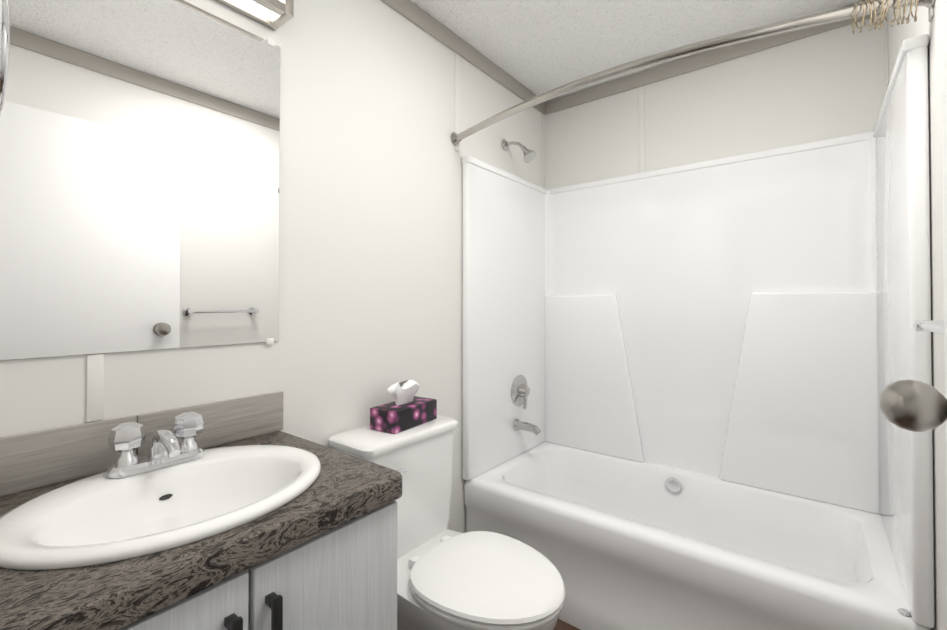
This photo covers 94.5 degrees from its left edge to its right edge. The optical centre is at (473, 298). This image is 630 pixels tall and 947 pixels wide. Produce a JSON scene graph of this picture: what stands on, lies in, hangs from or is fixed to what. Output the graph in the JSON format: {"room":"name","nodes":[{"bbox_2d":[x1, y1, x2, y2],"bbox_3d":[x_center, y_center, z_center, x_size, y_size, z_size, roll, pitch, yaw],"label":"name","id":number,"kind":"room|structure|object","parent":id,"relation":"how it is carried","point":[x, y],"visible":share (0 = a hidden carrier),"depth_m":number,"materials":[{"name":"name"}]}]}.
{"room":"bathroom","nodes":[
{"label":"bathroom","id":0,"kind":"room"},
{"bbox_2d":[0,0,542,532],"bbox_3d":[-0.498,0.024,1.538,0.100,2.460,3.100,-1,-1,38],"label":"wall","id":1,"kind":"structure","parent":0,"point":[370,234],"depth_m":1.55,"materials":[{"name":"white paint"}]},
{"bbox_2d":[0,0,279,359],"bbox_3d":[-0.805,-0.323,1.057,0.008,0.916,0.697,-1,-1,38],"label":"mirror","id":2,"kind":"object","parent":1,"relation":"attached to","point":[139,170],"visible":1,"depth_m":1.05,"materials":[{"name":"clear glass"}]},
{"bbox_2d":[216,0,293,29],"bbox_3d":[-0.737,-0.876,1.072,0.104,0.120,0.575,-1,-1,38],"label":"sconce","id":3,"kind":"object","parent":1,"relation":"attached to","point":[274,14],"visible":1,"depth_m":1.25,"materials":[{"name":"silver metal"}]},
{"bbox_2d":[86,6,933,421],"bbox_3d":[0.382,-0.425,1.354,1.519,1.410,2.114,-1,-1,38],"label":"trim","id":4,"kind":"structure","parent":1,"relation":"attached to","point":[94,398],"depth_m":1.71,"materials":[{"name":"white wood"}]},
{"bbox_2d":[502,139,535,162],"bbox_3d":[0.237,-0.767,2.255,0.186,0.147,0.072,-1,-1,38],"label":"shower head","id":5,"kind":"object","parent":1,"relation":"attached to","point":[529,155],"visible":1,"depth_m":2.23},
{"bbox_2d":[450,0,934,145],"bbox_3d":[0.480,-0.732,1.483,1.517,0.060,0.169,-1,-1,38],"label":"shower rod","id":6,"kind":"object","parent":1,"relation":"attached to","point":[825,17],"visible":0.94,"depth_m":1.27,"materials":[{"name":"silver metal"}]},
{"bbox_2d":[852,0,917,33],"bbox_3d":[1.028,-0.717,1.098,0.127,0.077,0.052,0,-1,24],"label":"curtain rings","id":7,"kind":"object","parent":6,"relation":"hanging from","point":[880,23],"visible":0.9,"depth_m":1.09,"materials":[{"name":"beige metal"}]},
{"bbox_2d":[553,619,579,629],"bbox_3d":[0.141,1.298,1.025,1.720,0.100,3.100,-1,-1,38],"label":"floor","id":8,"kind":"structure","parent":0,"point":[561,625],"depth_m":1.68,"materials":[{"name":"wood"}]},
{"bbox_2d":[0,391,401,629],"bbox_3d":[-0.577,0.762,0.873,0.578,0.970,0.714,-1,-1,38],"label":"bathroom vanity","id":9,"kind":"object","parent":8,"relation":"on","point":[320,553],"visible":0.71,"depth_m":0.82,"materials":[{"name":"grey wood"}]},
{"bbox_2d":[0,445,320,569],"bbox_3d":[-0.588,0.448,0.885,0.462,0.148,0.554,-1,-1,38],"label":"sink","id":10,"kind":"object","parent":9,"relation":"in","point":[100,518],"visible":0.69,"depth_m":0.87,"materials":[{"name":"white ceramic"}]},
{"bbox_2d":[107,412,204,477],"bbox_3d":[-0.683,0.322,0.969,0.136,0.105,0.184,-1,-1,38],"label":"faucet","id":11,"kind":"object","parent":10,"relation":"on","point":[127,439],"visible":1,"depth_m":0.95,"materials":[{"name":"silver metal"}]},
{"bbox_2d":[328,415,564,629],"bbox_3d":[-0.065,0.853,1.388,0.743,0.798,0.438,-1,-1,38],"label":"toilet","id":12,"kind":"object","parent":8,"relation":"on","point":[447,579],"visible":0.75,"depth_m":1.34,"materials":[{"name":"white ceramic"}]},
{"bbox_2d":[370,380,436,433],"bbox_3d":[-0.250,0.378,1.594,0.116,0.154,0.236,0,-1,32],"label":"tissue box","id":13,"kind":"object","parent":12,"relation":"on","point":[407,408],"visible":1,"depth_m":1.54,"materials":[{"name":"purple cardboard"}]},
{"bbox_2d":[462,34,934,629],"bbox_3d":[0.785,0.301,1.863,1.514,1.914,0.799,-1,-1,38],"label":"shower","id":14,"kind":"object","parent":8,"relation":"on","point":[710,360],"visible":0.96,"depth_m":1.90,"materials":[{"name":"white plastic"}]},
{"bbox_2d":[511,375,541,435],"bbox_3d":[0.301,0.552,2.284,0.147,0.292,0.164,-1,-1,38],"label":"tub faucet","id":15,"kind":"object","parent":14,"relation":"attached to","point":[520,390],"visible":1,"depth_m":2.28,"materials":[{"name":"silver metal"}]},
{"bbox_2d":[410,0,862,101],"bbox_3d":[0.141,-1.262,1.054,1.720,0.100,3.100,-1,-1,38],"label":"ceiling","id":16,"kind":"structure","parent":0,"point":[537,47],"depth_m":1.93,"materials":[{"name":"white paint"}]},
{"bbox_2d":[381,0,882,114],"bbox_3d":[0.301,-1.170,1.258,1.520,0.077,2.380,-1,-1,38],"label":"crown molding","id":17,"kind":"structure","parent":16,"relation":"attached to","point":[415,14],"depth_m":2.11,"materials":[{"name":"grey"}]},
{"bbox_2d":[545,14,885,188],"bbox_3d":[1.063,0.032,2.223,1.520,2.460,0.100,-1,-1,38],"label":"wall","id":18,"kind":"structure","parent":0,"point":[829,84],"depth_m":2.05,"materials":[{"name":"white paint"}]},
{"bbox_2d":[888,0,946,629],"bbox_3d":[0.780,0.013,0.542,0.100,2.460,3.100,-1,-1,38],"label":"wall","id":19,"kind":"structure","parent":0,"point":[900,33],"depth_m":1.06,"materials":[{"name":"white paint"}]},
{"bbox_2d":[879,0,946,520],"bbox_3d":[0.385,0.180,0.255,0.156,2.102,0.910,-1,-1,38],"label":"door","id":20,"kind":"structure","parent":19,"relation":"in","point":[913,405],"depth_m":0.57,"materials":[{"name":"white wood"}]},
{"bbox_2d":[913,319,943,334],"bbox_3d":[0.855,0.055,0.774,0.066,0.048,0.408,-1,-1,38],"label":"towel bar","id":21,"kind":"object","parent":19,"relation":"attached to","point":[935,326],"visible":0.96,"depth_m":0.89,"materials":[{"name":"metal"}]},
{"bbox_3d":[-0.467,0.009,0.259,1.520,2.460,0.120,-1,-1,38],"label":"wall","id":22,"kind":"structure","parent":0,"visible":0},
{"bbox_2d":[0,0,9,116],"bbox_3d":[-0.660,-0.339,0.553,0.165,0.198,0.098,-1,-1,38],"label":"towel ring","id":23,"kind":"object","parent":22,"relation":"attached to","point":[4,33],"visible":1,"depth_m":0.54,"materials":[{"name":"silver metal"}]}
]}

